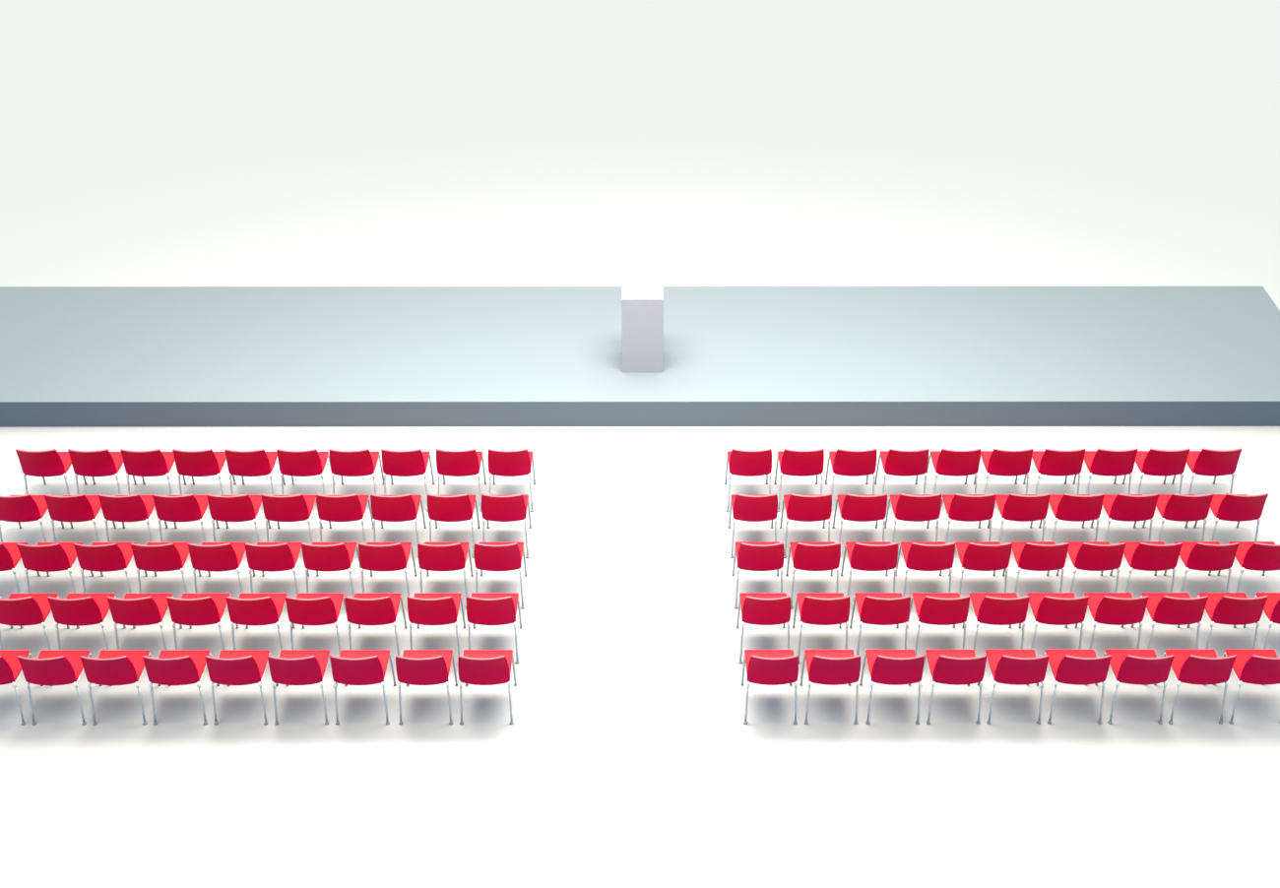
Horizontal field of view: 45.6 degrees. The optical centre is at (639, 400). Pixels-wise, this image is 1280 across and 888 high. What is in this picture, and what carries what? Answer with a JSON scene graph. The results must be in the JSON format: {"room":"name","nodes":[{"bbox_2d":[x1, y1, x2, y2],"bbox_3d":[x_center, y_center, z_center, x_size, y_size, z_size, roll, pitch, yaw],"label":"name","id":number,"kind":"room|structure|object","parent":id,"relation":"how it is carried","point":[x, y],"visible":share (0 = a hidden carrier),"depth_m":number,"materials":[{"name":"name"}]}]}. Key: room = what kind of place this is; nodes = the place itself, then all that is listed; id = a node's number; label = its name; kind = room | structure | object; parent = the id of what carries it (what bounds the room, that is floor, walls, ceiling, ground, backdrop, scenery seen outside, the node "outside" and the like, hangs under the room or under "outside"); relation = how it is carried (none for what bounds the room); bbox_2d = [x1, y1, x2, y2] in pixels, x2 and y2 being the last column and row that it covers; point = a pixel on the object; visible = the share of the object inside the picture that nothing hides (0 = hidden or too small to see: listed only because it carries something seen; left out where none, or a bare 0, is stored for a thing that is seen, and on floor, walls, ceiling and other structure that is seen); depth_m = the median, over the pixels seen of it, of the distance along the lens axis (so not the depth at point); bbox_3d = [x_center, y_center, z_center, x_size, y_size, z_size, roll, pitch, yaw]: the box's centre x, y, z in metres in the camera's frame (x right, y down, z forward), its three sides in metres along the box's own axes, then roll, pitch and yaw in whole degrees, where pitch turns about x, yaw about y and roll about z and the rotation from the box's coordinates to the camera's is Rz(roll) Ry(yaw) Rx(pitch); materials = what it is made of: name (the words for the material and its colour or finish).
{"room":"assembly chamber","nodes":[
{"label":"assembly chamber","id":0,"kind":"room"},
{"bbox_2d":[0,0,1279,887],"bbox_3d":[-0.026,-5.008,26.571,180.000,0.200,170.000,0,33,0],"label":"floor","id":1,"kind":"structure","parent":0,"point":[144,143],"depth_m":17.91,"materials":[{"name":"white"}]},
{"bbox_2d":[0,542,40,593],"bbox_3d":[-6.495,1.631,15.434,0.502,0.826,0.552,0,33,0],"label":"chair","id":2,"kind":"object","parent":1,"relation":"on","point":[10,556],"visible":0.88,"depth_m":15.28,"materials":[{"name":"plastic"}]},
{"bbox_2d":[0,650,43,725],"bbox_3d":[-5.932,2.515,14.075,0.502,0.826,0.552,0,33,0],"label":"chair","id":3,"kind":"object","parent":1,"relation":"on","point":[11,670],"visible":0.94,"depth_m":14.01,"materials":[{"name":"plastic"}]},
{"bbox_2d":[0,494,64,542],"bbox_3d":[-6.495,1.189,16.112,0.502,0.826,0.552,0,33,0],"label":"chair","id":4,"kind":"object","parent":1,"relation":"on","point":[19,509],"visible":0.85,"depth_m":15.86,"materials":[{"name":"plastic"}]},
{"bbox_2d":[0,593,69,650],"bbox_3d":[-5.933,2.071,14.758,0.502,0.826,0.552,0,33,0],"label":"chair","id":5,"kind":"object","parent":1,"relation":"on","point":[20,609],"visible":0.9,"depth_m":14.52,"materials":[{"name":"plastic"}]},
{"bbox_2d":[15,448,87,495],"bbox_3d":[-6.496,0.748,16.790,0.502,0.826,0.552,0,33,0],"label":"chair","id":6,"kind":"object","parent":1,"relation":"on","point":[47,463],"visible":0.93,"depth_m":16.53,"materials":[{"name":"plastic"}]},
{"bbox_2d":[16,542,94,593],"bbox_3d":[-5.933,1.630,15.434,0.502,0.826,0.552,0,33,0],"label":"chair","id":7,"kind":"object","parent":1,"relation":"on","point":[46,557],"visible":0.94,"depth_m":15.18,"materials":[{"name":"plastic"}]},
{"bbox_2d":[17,649,101,725],"bbox_3d":[-5.370,2.515,14.075,0.502,0.826,0.552,0,33,0],"label":"chair","id":8,"kind":"object","parent":1,"relation":"on","point":[51,668],"visible":0.97,"depth_m":13.85,"materials":[{"name":"plastic"}]},
{"bbox_2d":[43,494,116,542],"bbox_3d":[-5.934,1.189,16.112,0.502,0.826,0.552,0,33,0],"label":"chair","id":9,"kind":"object","parent":1,"relation":"on","point":[81,507],"visible":0.91,"depth_m":15.86,"materials":[{"name":"plastic"}]},
{"bbox_2d":[47,593,126,650],"bbox_3d":[-5.371,2.071,14.758,0.502,0.826,0.552,0,33,0],"label":"chair","id":10,"kind":"object","parent":1,"relation":"on","point":[77,609],"visible":0.92,"depth_m":14.52,"materials":[{"name":"plastic"}]},
{"bbox_2d":[67,448,136,495],"bbox_3d":[-5.935,0.748,16.790,0.502,0.826,0.552,0,33,0],"label":"chair","id":11,"kind":"object","parent":1,"relation":"on","point":[99,463],"visible":0.91,"depth_m":16.53,"materials":[{"name":"plastic"}]},
{"bbox_2d":[73,542,147,593],"bbox_3d":[-5.372,1.630,15.435,0.502,0.826,0.552,0,33,0],"label":"chair","id":12,"kind":"object","parent":1,"relation":"on","point":[100,557],"visible":0.94,"depth_m":15.18,"materials":[{"name":"plastic"}]},
{"bbox_2d":[79,649,161,724],"bbox_3d":[-4.809,2.515,14.076,0.502,0.826,0.552,0,33,0],"label":"chair","id":13,"kind":"object","parent":1,"relation":"on","point":[111,668],"visible":0.99,"depth_m":13.85,"materials":[{"name":"plastic"}]},
{"bbox_2d":[97,494,168,542],"bbox_3d":[-5.373,1.189,16.113,0.502,0.826,0.552,0,33,0],"label":"chair","id":14,"kind":"object","parent":1,"relation":"on","point":[135,507],"visible":0.93,"depth_m":15.86,"materials":[{"name":"plastic"}]},
{"bbox_2d":[106,593,182,650],"bbox_3d":[-4.810,2.070,14.758,0.502,0.826,0.552,0,33,0],"label":"chair","id":15,"kind":"object","parent":1,"relation":"on","point":[135,609],"visible":0.96,"depth_m":14.52,"materials":[{"name":"plastic"}]},
{"bbox_2d":[120,448,186,495],"bbox_3d":[-5.374,0.747,16.791,0.502,0.826,0.552,0,33,0],"label":"chair","id":16,"kind":"object","parent":1,"relation":"on","point":[151,463],"visible":0.94,"depth_m":16.53,"materials":[{"name":"plastic"}]},
{"bbox_2d":[130,542,201,593],"bbox_3d":[-4.811,1.630,15.435,0.502,0.826,0.552,0,33,0],"label":"chair","id":17,"kind":"object","parent":1,"relation":"on","point":[156,557],"visible":0.94,"depth_m":15.18,"materials":[{"name":"plastic"}]},
{"bbox_2d":[142,649,219,724],"bbox_3d":[-4.248,2.514,14.076,0.502,0.826,0.552,0,33,0],"label":"chair","id":18,"kind":"object","parent":1,"relation":"on","point":[171,668],"visible":0.99,"depth_m":13.85,"materials":[{"name":"plastic"}]},
{"bbox_2d":[152,494,219,542],"bbox_3d":[-4.812,1.188,16.113,0.502,0.826,0.552,0,33,0],"label":"chair","id":19,"kind":"object","parent":1,"relation":"on","point":[190,507],"visible":0.91,"depth_m":15.86,"materials":[{"name":"plastic"}]},
{"bbox_2d":[166,593,238,650],"bbox_3d":[-4.249,2.070,14.759,0.502,0.826,0.552,0,33,0],"label":"chair","id":20,"kind":"object","parent":1,"relation":"on","point":[195,609],"visible":0.95,"depth_m":14.52,"materials":[{"name":"plastic"}]},
{"bbox_2d":[172,448,236,495],"bbox_3d":[-4.813,0.747,16.791,0.502,0.826,0.552,0,33,0],"label":"chair","id":21,"kind":"object","parent":1,"relation":"on","point":[203,463],"visible":0.94,"depth_m":16.53,"materials":[{"name":"plastic"}]},
{"bbox_2d":[187,542,255,593],"bbox_3d":[-4.250,1.629,15.436,0.502,0.826,0.552,0,33,0],"label":"chair","id":22,"kind":"object","parent":1,"relation":"on","point":[210,557],"visible":0.92,"depth_m":15.18,"materials":[{"name":"plastic"}]},
{"bbox_2d":[206,493,270,542],"bbox_3d":[-4.251,1.188,16.114,0.502,0.826,0.552,0,33,0],"label":"chair","id":23,"kind":"object","parent":1,"relation":"on","point":[244,507],"visible":0.96,"depth_m":15.85,"materials":[{"name":"plastic"}]},
{"bbox_2d":[204,649,278,724],"bbox_3d":[-3.687,2.514,14.077,0.502,0.826,0.552,0,33,0],"label":"chair","id":24,"kind":"object","parent":1,"relation":"on","point":[232,667],"visible":1,"depth_m":13.85,"materials":[{"name":"plastic"}]},
{"bbox_2d":[224,448,285,495],"bbox_3d":[-4.252,0.747,16.792,0.502,0.826,0.552,0,33,0],"label":"chair","id":25,"kind":"object","parent":1,"relation":"on","point":[255,463],"visible":0.94,"depth_m":16.53,"materials":[{"name":"plastic"}]},
{"bbox_2d":[225,593,295,650],"bbox_3d":[-3.688,2.070,14.759,0.502,0.826,0.552,0,33,0],"label":"chair","id":26,"kind":"object","parent":1,"relation":"on","point":[249,608],"visible":0.96,"depth_m":14.51,"materials":[{"name":"plastic"}]},
{"bbox_2d":[244,542,309,595],"bbox_3d":[-3.689,1.629,15.436,0.502,0.826,0.552,0,33,0],"label":"chair","id":27,"kind":"object","parent":1,"relation":"on","point":[261,556],"visible":0.97,"depth_m":15.18,"materials":[{"name":"plastic"}]},
{"bbox_2d":[260,493,322,543],"bbox_3d":[-3.690,1.188,16.114,0.502,0.826,0.552,0,33,0],"label":"chair","id":28,"kind":"object","parent":1,"relation":"on","point":[298,507],"visible":0.93,"depth_m":15.85,"materials":[{"name":"plastic"}]},
{"bbox_2d":[267,649,337,724],"bbox_3d":[-3.126,2.514,14.078,0.502,0.826,0.552,0,33,0],"label":"chair","id":29,"kind":"object","parent":1,"relation":"on","point":[292,667],"visible":0.97,"depth_m":13.85,"materials":[{"name":"plastic"}]},
{"bbox_2d":[276,448,335,495],"bbox_3d":[-3.691,0.746,16.792,0.502,0.826,0.552,0,33,0],"label":"chair","id":30,"kind":"object","parent":1,"relation":"on","point":[307,463],"visible":0.92,"depth_m":16.53,"materials":[{"name":"plastic"}]},
{"bbox_2d":[285,593,351,654],"bbox_3d":[-3.127,2.069,14.760,0.502,0.826,0.552,0,33,0],"label":"chair","id":31,"kind":"object","parent":1,"relation":"on","point":[303,609],"visible":0.96,"depth_m":14.51,"materials":[{"name":"plastic"}]},
{"bbox_2d":[301,541,361,597],"bbox_3d":[-3.128,1.629,15.437,0.502,0.826,0.552,0,33,0],"label":"chair","id":32,"kind":"object","parent":1,"relation":"on","point":[317,556],"visible":0.94,"depth_m":15.18,"materials":[{"name":"plastic"}]},
{"bbox_2d":[316,493,373,544],"bbox_3d":[-3.129,1.187,16.115,0.502,0.826,0.552,0,33,0],"label":"chair","id":33,"kind":"object","parent":1,"relation":"on","point":[352,507],"visible":0.97,"depth_m":15.85,"materials":[{"name":"plastic"}]},
{"bbox_2d":[328,448,383,495],"bbox_3d":[-3.130,0.746,16.793,0.502,0.826,0.552,0,33,0],"label":"chair","id":34,"kind":"object","parent":1,"relation":"on","point":[358,463],"visible":0.94,"depth_m":16.53,"materials":[{"name":"plastic"}]},
{"bbox_2d":[329,649,396,724],"bbox_3d":[-2.565,2.513,14.078,0.502,0.826,0.552,0,33,0],"label":"chair","id":35,"kind":"object","parent":1,"relation":"on","point":[352,667],"visible":1,"depth_m":13.85,"materials":[{"name":"plastic"}]},
{"bbox_2d":[344,593,407,655],"bbox_3d":[-2.566,2.069,14.761,0.502,0.826,0.552,0,33,0],"label":"chair","id":36,"kind":"object","parent":1,"relation":"on","point":[362,608],"visible":0.98,"depth_m":14.52,"materials":[{"name":"plastic"}]},
{"bbox_2d":[358,541,417,596],"bbox_3d":[-2.567,1.629,15.437,0.502,0.826,0.552,0,33,0],"label":"chair","id":37,"kind":"object","parent":1,"relation":"on","point":[373,556],"visible":1,"depth_m":15.18,"materials":[{"name":"plastic"}]},
{"bbox_2d":[370,493,426,558],"bbox_3d":[-2.568,1.187,16.115,0.502,0.826,0.552,0,33,0],"label":"chair","id":38,"kind":"object","parent":1,"relation":"on","point":[384,508],"visible":0.97,"depth_m":15.85,"materials":[{"name":"plastic"}]},
{"bbox_2d":[381,448,434,511],"bbox_3d":[-2.568,0.746,16.793,0.502,0.826,0.552,0,33,0],"label":"chair","id":39,"kind":"object","parent":1,"relation":"on","point":[411,463],"visible":0.99,"depth_m":16.53,"materials":[{"name":"plastic"}]},
{"bbox_2d":[395,649,457,724],"bbox_3d":[-1.978,2.513,14.079,0.502,0.826,0.552,0,33,0],"label":"chair","id":40,"kind":"object","parent":1,"relation":"on","point":[416,667],"visible":1,"depth_m":13.85,"materials":[{"name":"plastic"}]},
{"bbox_2d":[407,593,465,656],"bbox_3d":[-1.979,2.069,14.761,0.502,0.826,0.552,0,33,0],"label":"chair","id":41,"kind":"object","parent":1,"relation":"on","point":[422,608],"visible":0.97,"depth_m":14.51,"materials":[{"name":"plastic"}]},
{"bbox_2d":[417,541,473,608],"bbox_3d":[-1.980,1.628,15.438,0.502,0.826,0.552,0,33,0],"label":"chair","id":42,"kind":"object","parent":1,"relation":"on","point":[432,556],"visible":0.98,"depth_m":15.18,"materials":[{"name":"plastic"}]},
{"bbox_2d":[427,493,480,558],"bbox_3d":[-1.981,1.187,16.116,0.502,0.826,0.552,0,33,0],"label":"chair","id":43,"kind":"object","parent":1,"relation":"on","point":[441,508],"visible":0.98,"depth_m":15.85,"materials":[{"name":"plastic"}]},
{"bbox_2d":[436,448,486,511],"bbox_3d":[-1.982,0.745,16.794,0.502,0.826,0.552,0,33,0],"label":"chair","id":44,"kind":"object","parent":1,"relation":"on","point":[465,463],"visible":0.94,"depth_m":16.53,"materials":[{"name":"plastic"}]},
{"bbox_2d":[457,649,516,724],"bbox_3d":[-1.417,2.513,14.079,0.502,0.826,0.552,0,33,0],"label":"chair","id":45,"kind":"object","parent":1,"relation":"on","point":[476,667],"visible":1,"depth_m":13.85,"materials":[{"name":"plastic"}]},
{"bbox_2d":[466,593,522,663],"bbox_3d":[-1.418,2.068,14.761,0.502,0.826,0.552,0,33,0],"label":"chair","id":46,"kind":"object","parent":1,"relation":"on","point":[481,608],"visible":1,"depth_m":14.52,"materials":[{"name":"plastic"}]},
{"bbox_2d":[474,541,527,608],"bbox_3d":[-1.419,1.628,15.438,0.502,0.826,0.552,0,33,0],"label":"chair","id":47,"kind":"object","parent":1,"relation":"on","point":[488,556],"visible":0.98,"depth_m":15.18,"materials":[{"name":"plastic"}]},
{"bbox_2d":[481,493,531,558],"bbox_3d":[-1.419,1.186,16.116,0.502,0.826,0.552,0,33,0],"label":"chair","id":48,"kind":"object","parent":1,"relation":"on","point":[495,508],"visible":0.97,"depth_m":15.85,"materials":[{"name":"plastic"}]},
{"bbox_2d":[487,448,535,511],"bbox_3d":[-1.420,0.745,16.794,0.502,0.826,0.552,0,33,0],"label":"chair","id":49,"kind":"object","parent":1,"relation":"on","point":[517,463],"visible":0.97,"depth_m":16.53,"materials":[{"name":"plastic"}]},
{"bbox_2d":[0,286,1279,427],"bbox_3d":[-0.492,-0.604,19.298,17.650,0.355,2.825,0,33,0],"label":"stage","id":50,"kind":"object","parent":1,"relation":"on","point":[70,355],"visible":1,"depth_m":18.89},
{"bbox_2d":[621,279,663,372],"bbox_3d":[0.030,-0.902,18.495,0.498,1.020,0.500,0,33,0],"label":"lectern","id":51,"kind":"object","parent":50,"relation":"on","point":[642,300],"visible":1,"depth_m":18.26,"materials":[{"name":"white paint"}]},
{"bbox_2d":[724,448,771,511],"bbox_3d":[1.203,0.743,16.797,0.502,0.826,0.552,0,33,0],"label":"chair","id":52,"kind":"object","parent":1,"relation":"on","point":[743,463],"visible":0.99,"depth_m":16.53,"materials":[{"name":"plastic"}]},
{"bbox_2d":[728,493,777,558],"bbox_3d":[1.204,1.185,16.119,0.502,0.826,0.552,0,33,0],"label":"chair","id":53,"kind":"object","parent":1,"relation":"on","point":[745,507],"visible":0.98,"depth_m":15.86,"materials":[{"name":"plastic"}]},
{"bbox_2d":[731,541,783,608],"bbox_3d":[1.205,1.626,15.441,0.502,0.826,0.552,0,33,0],"label":"chair","id":54,"kind":"object","parent":1,"relation":"on","point":[750,555],"visible":1,"depth_m":15.18,"materials":[{"name":"plastic"}]},
{"bbox_2d":[736,592,790,663],"bbox_3d":[1.206,2.067,14.764,0.502,0.826,0.552,0,33,0],"label":"chair","id":55,"kind":"object","parent":1,"relation":"on","point":[774,608],"visible":0.98,"depth_m":14.52,"materials":[{"name":"plastic"}]},
{"bbox_2d":[740,649,798,724],"bbox_3d":[1.206,2.511,14.081,0.502,0.826,0.552,0,33,0],"label":"chair","id":56,"kind":"object","parent":1,"relation":"on","point":[763,667],"visible":1,"depth_m":13.85,"materials":[{"name":"plastic"}]},
{"bbox_2d":[773,448,824,511],"bbox_3d":[1.764,0.743,16.797,0.502,0.826,0.552,0,33,0],"label":"chair","id":57,"kind":"object","parent":1,"relation":"on","point":[796,463],"visible":0.98,"depth_m":16.53,"materials":[{"name":"plastic"}]},
{"bbox_2d":[779,493,831,558],"bbox_3d":[1.765,1.185,16.119,0.502,0.826,0.552,0,33,0],"label":"chair","id":58,"kind":"object","parent":1,"relation":"on","point":[799,507],"visible":0.98,"depth_m":15.86,"materials":[{"name":"plastic"}]},
{"bbox_2d":[785,541,840,608],"bbox_3d":[1.766,1.626,15.441,0.502,0.826,0.552,0,33,0],"label":"chair","id":59,"kind":"object","parent":1,"relation":"on","point":[805,555],"visible":0.98,"depth_m":15.19,"materials":[{"name":"plastic"}]},
{"bbox_2d":[792,592,850,663],"bbox_3d":[1.767,2.067,14.764,0.502,0.826,0.552,0,33,0],"label":"chair","id":60,"kind":"object","parent":1,"relation":"on","point":[824,608],"visible":0.98,"depth_m":14.52,"materials":[{"name":"plastic"}]},
{"bbox_2d":[799,649,860,724],"bbox_3d":[1.768,2.511,14.082,0.502,0.826,0.552,0,33,0],"label":"chair","id":61,"kind":"object","parent":1,"relation":"on","point":[823,667],"visible":1,"depth_m":13.85,"materials":[{"name":"plastic"}]},
{"bbox_2d":[825,448,877,499],"bbox_3d":[2.335,0.743,16.798,0.502,0.826,0.552,0,33,0],"label":"chair","id":62,"kind":"object","parent":1,"relation":"on","point":[848,463],"visible":0.96,"depth_m":16.53,"materials":[{"name":"plastic"}]},
{"bbox_2d":[832,493,887,543],"bbox_3d":[2.336,1.184,16.119,0.502,0.826,0.552,0,33,0],"label":"chair","id":63,"kind":"object","parent":1,"relation":"on","point":[852,507],"visible":0.96,"depth_m":15.86,"materials":[{"name":"plastic"}]},
{"bbox_2d":[840,541,898,595],"bbox_3d":[2.337,1.626,15.441,0.502,0.826,0.552,0,33,0],"label":"chair","id":64,"kind":"object","parent":1,"relation":"on","point":[862,555],"visible":0.96,"depth_m":15.19,"materials":[{"name":"plastic"}]},
{"bbox_2d":[849,592,910,655],"bbox_3d":[2.337,2.066,14.765,0.502,0.826,0.552,0,33,0],"label":"chair","id":65,"kind":"object","parent":1,"relation":"on","point":[876,608],"visible":0.98,"depth_m":14.52,"materials":[{"name":"plastic"}]},
{"bbox_2d":[859,649,924,724],"bbox_3d":[2.338,2.510,14.082,0.502,0.826,0.552,0,33,0],"label":"chair","id":66,"kind":"object","parent":1,"relation":"on","point":[885,667],"visible":1,"depth_m":13.85,"materials":[{"name":"plastic"}]},
{"bbox_2d":[874,448,929,494],"bbox_3d":[2.896,0.742,16.798,0.502,0.826,0.552,0,33,0],"label":"chair","id":67,"kind":"object","parent":1,"relation":"on","point":[900,463],"visible":0.98,"depth_m":16.54,"materials":[{"name":"plastic"}]},
{"bbox_2d":[885,493,941,543],"bbox_3d":[2.897,1.184,16.120,0.502,0.826,0.552,0,33,0],"label":"chair","id":68,"kind":"object","parent":1,"relation":"on","point":[905,507],"visible":0.97,"depth_m":15.86,"materials":[{"name":"plastic"}]},
{"bbox_2d":[896,541,955,596],"bbox_3d":[2.898,1.625,15.442,0.502,0.826,0.552,0,33,0],"label":"chair","id":69,"kind":"object","parent":1,"relation":"on","point":[917,555],"visible":0.97,"depth_m":15.19,"materials":[{"name":"plastic"}]},
{"bbox_2d":[907,592,970,656],"bbox_3d":[2.898,2.066,14.765,0.502,0.826,0.552,0,33,0],"label":"chair","id":70,"kind":"object","parent":1,"relation":"on","point":[935,608],"visible":0.94,"depth_m":14.52,"materials":[{"name":"plastic"}]},
{"bbox_2d":[920,649,986,724],"bbox_3d":[2.899,2.510,14.083,0.502,0.826,0.552,0,33,0],"label":"chair","id":71,"kind":"object","parent":1,"relation":"on","point":[946,667],"visible":0.97,"depth_m":13.85,"materials":[{"name":"plastic"}]},
{"bbox_2d":[925,448,981,494],"bbox_3d":[3.457,0.742,16.799,0.502,0.826,0.552,0,33,0],"label":"chair","id":72,"kind":"object","parent":1,"relation":"on","point":[945,462],"visible":0.96,"depth_m":16.54,"materials":[{"name":"plastic"}]},
{"bbox_2d":[935,493,996,543],"bbox_3d":[3.458,1.184,16.120,0.502,0.826,0.552,0,33,0],"label":"chair","id":73,"kind":"object","parent":1,"relation":"on","point":[958,507],"visible":0.95,"depth_m":15.86,"materials":[{"name":"plastic"}]},
{"bbox_2d":[948,541,1012,596],"bbox_3d":[3.459,1.625,15.443,0.502,0.826,0.552,0,33,0],"label":"chair","id":74,"kind":"object","parent":1,"relation":"on","point":[993,556],"visible":0.96,"depth_m":15.19,"materials":[{"name":"plastic"}]},
{"bbox_2d":[961,592,1029,650],"bbox_3d":[3.460,2.066,14.766,0.502,0.826,0.552,0,33,0],"label":"chair","id":75,"kind":"object","parent":1,"relation":"on","point":[994,608],"visible":0.94,"depth_m":14.52,"materials":[{"name":"plastic"}]},
{"bbox_2d":[973,448,1033,495],"bbox_3d":[4.018,0.742,16.799,0.502,0.826,0.552,0,33,0],"label":"chair","id":76,"kind":"object","parent":1,"relation":"on","point":[997,462],"visible":0.97,"depth_m":16.54,"materials":[{"name":"plastic"}]},
{"bbox_2d":[977,649,1049,724],"bbox_3d":[3.461,2.510,14.083,0.502,0.826,0.552,0,33,0],"label":"chair","id":77,"kind":"object","parent":1,"relation":"on","point":[1006,667],"visible":0.98,"depth_m":13.85,"materials":[{"name":"plastic"}]},
{"bbox_2d":[987,493,1050,542],"bbox_3d":[4.019,1.183,16.121,0.502,0.826,0.552,0,33,0],"label":"chair","id":78,"kind":"object","parent":1,"relation":"on","point":[1011,507],"visible":0.94,"depth_m":15.86,"materials":[{"name":"plastic"}]},
{"bbox_2d":[1002,541,1069,592],"bbox_3d":[4.020,1.625,15.443,0.502,0.826,0.552,0,33,0],"label":"chair","id":79,"kind":"object","parent":1,"relation":"on","point":[1048,556],"visible":0.98,"depth_m":15.19,"materials":[{"name":"plastic"}]},
{"bbox_2d":[1018,592,1089,649],"bbox_3d":[4.021,2.065,14.766,0.502,0.826,0.552,0,33,0],"label":"chair","id":80,"kind":"object","parent":1,"relation":"on","point":[1054,608],"visible":0.93,"depth_m":14.52,"materials":[{"name":"plastic"}]},
{"bbox_2d":[1023,448,1086,494],"bbox_3d":[4.579,0.741,16.800,0.502,0.826,0.552,0,33,0],"label":"chair","id":81,"kind":"object","parent":1,"relation":"on","point":[1050,462],"visible":0.97,"depth_m":16.54,"materials":[{"name":"plastic"}]},
{"bbox_2d":[1038,493,1104,541],"bbox_3d":[4.580,1.183,16.122,0.502,0.826,0.552,0,33,0],"label":"chair","id":82,"kind":"object","parent":1,"relation":"on","point":[1082,508],"visible":0.95,"depth_m":15.87,"materials":[{"name":"plastic"}]},
{"bbox_2d":[1035,649,1111,724],"bbox_3d":[4.022,2.510,14.084,0.502,0.826,0.552,0,33,0],"label":"chair","id":83,"kind":"object","parent":1,"relation":"on","point":[1068,667],"visible":0.99,"depth_m":13.85,"materials":[{"name":"plastic"}]},
{"bbox_2d":[1055,541,1126,592],"bbox_3d":[4.581,1.624,15.444,0.502,0.826,0.552,0,33,0],"label":"chair","id":84,"kind":"object","parent":1,"relation":"on","point":[1102,556],"visible":0.93,"depth_m":15.19,"materials":[{"name":"plastic"}]},
{"bbox_2d":[1072,448,1138,494],"bbox_3d":[5.140,0.741,16.800,0.502,0.826,0.552,0,33,0],"label":"chair","id":85,"kind":"object","parent":1,"relation":"on","point":[1101,462],"visible":0.93,"depth_m":16.54,"materials":[{"name":"plastic"}]},
{"bbox_2d":[1074,592,1149,649],"bbox_3d":[4.582,2.065,14.767,0.502,0.826,0.552,0,33,0],"label":"chair","id":86,"kind":"object","parent":1,"relation":"on","point":[1113,608],"visible":0.95,"depth_m":14.52,"materials":[{"name":"plastic"}]},
{"bbox_2d":[1089,493,1158,541],"bbox_3d":[5.141,1.183,16.122,0.502,0.826,0.552,0,33,0],"label":"chair","id":87,"kind":"object","parent":1,"relation":"on","point":[1134,508],"visible":0.91,"depth_m":15.87,"materials":[{"name":"plastic"}]},
{"bbox_2d":[1094,649,1174,724],"bbox_3d":[4.583,2.509,14.084,0.502,0.826,0.552,0,33,0],"label":"chair","id":88,"kind":"object","parent":1,"relation":"on","point":[1130,667],"visible":0.98,"depth_m":13.86,"materials":[{"name":"plastic"}]},
{"bbox_2d":[1109,541,1182,592],"bbox_3d":[5.142,1.624,15.444,0.502,0.826,0.552,0,33,0],"label":"chair","id":89,"kind":"object","parent":1,"relation":"on","point":[1155,556],"visible":0.94,"depth_m":15.19,"materials":[{"name":"plastic"}]},
{"bbox_2d":[1122,448,1190,494],"bbox_3d":[5.701,0.741,16.801,0.502,0.826,0.552,0,33,0],"label":"chair","id":90,"kind":"object","parent":1,"relation":"on","point":[1153,462],"visible":0.94,"depth_m":16.54,"materials":[{"name":"plastic"}]},
{"bbox_2d":[1130,592,1208,649],"bbox_3d":[5.143,2.064,14.767,0.502,0.826,0.552,0,33,0],"label":"chair","id":91,"kind":"object","parent":1,"relation":"on","point":[1172,608],"visible":0.96,"depth_m":14.53,"materials":[{"name":"plastic"}]},
{"bbox_2d":[1142,493,1214,541],"bbox_3d":[5.702,1.182,16.122,0.502,0.826,0.552,0,33,0],"label":"chair","id":92,"kind":"object","parent":1,"relation":"on","point":[1186,508],"visible":0.96,"depth_m":15.87,"materials":[{"name":"plastic"}]},
{"bbox_2d":[1153,649,1236,724],"bbox_3d":[5.144,2.509,14.085,0.502,0.826,0.552,0,33,0],"label":"chair","id":93,"kind":"object","parent":1,"relation":"on","point":[1191,667],"visible":1,"depth_m":13.86,"materials":[{"name":"plastic"}]},
{"bbox_2d":[1163,541,1239,592],"bbox_3d":[5.703,1.624,15.444,0.502,0.826,0.552,0,33,0],"label":"chair","id":94,"kind":"object","parent":1,"relation":"on","point":[1209,556],"visible":0.94,"depth_m":15.19,"materials":[{"name":"plastic"}]},
{"bbox_2d":[1171,448,1242,494],"bbox_3d":[6.263,0.741,16.801,0.502,0.826,0.552,0,33,0],"label":"chair","id":95,"kind":"object","parent":1,"relation":"on","point":[1205,462],"visible":0.91,"depth_m":16.54,"materials":[{"name":"plastic"}]},
{"bbox_2d":[1186,592,1268,649],"bbox_3d":[5.704,2.064,14.768,0.502,0.826,0.552,0,33,0],"label":"chair","id":96,"kind":"object","parent":1,"relation":"on","point":[1231,608],"visible":0.95,"depth_m":14.53,"materials":[{"name":"plastic"}]},
{"bbox_2d":[1193,493,1268,541],"bbox_3d":[6.263,1.182,16.123,0.502,0.826,0.552,0,33,0],"label":"chair","id":97,"kind":"object","parent":1,"relation":"on","point":[1238,508],"visible":0.94,"depth_m":15.87,"materials":[{"name":"plastic"}]},
{"bbox_2d":[1213,649,1279,724],"bbox_3d":[5.705,2.509,14.085,0.502,0.826,0.552,0,33,0],"label":"chair","id":98,"kind":"object","parent":1,"relation":"on","point":[1253,667],"visible":0.91,"depth_m":13.87,"materials":[{"name":"plastic"}]},
{"bbox_2d":[1216,541,1279,592],"bbox_3d":[6.264,1.623,15.445,0.502,0.826,0.552,0,33,0],"label":"chair","id":99,"kind":"object","parent":1,"relation":"on","point":[1263,556],"visible":0.9,"depth_m":15.20,"materials":[{"name":"plastic"}]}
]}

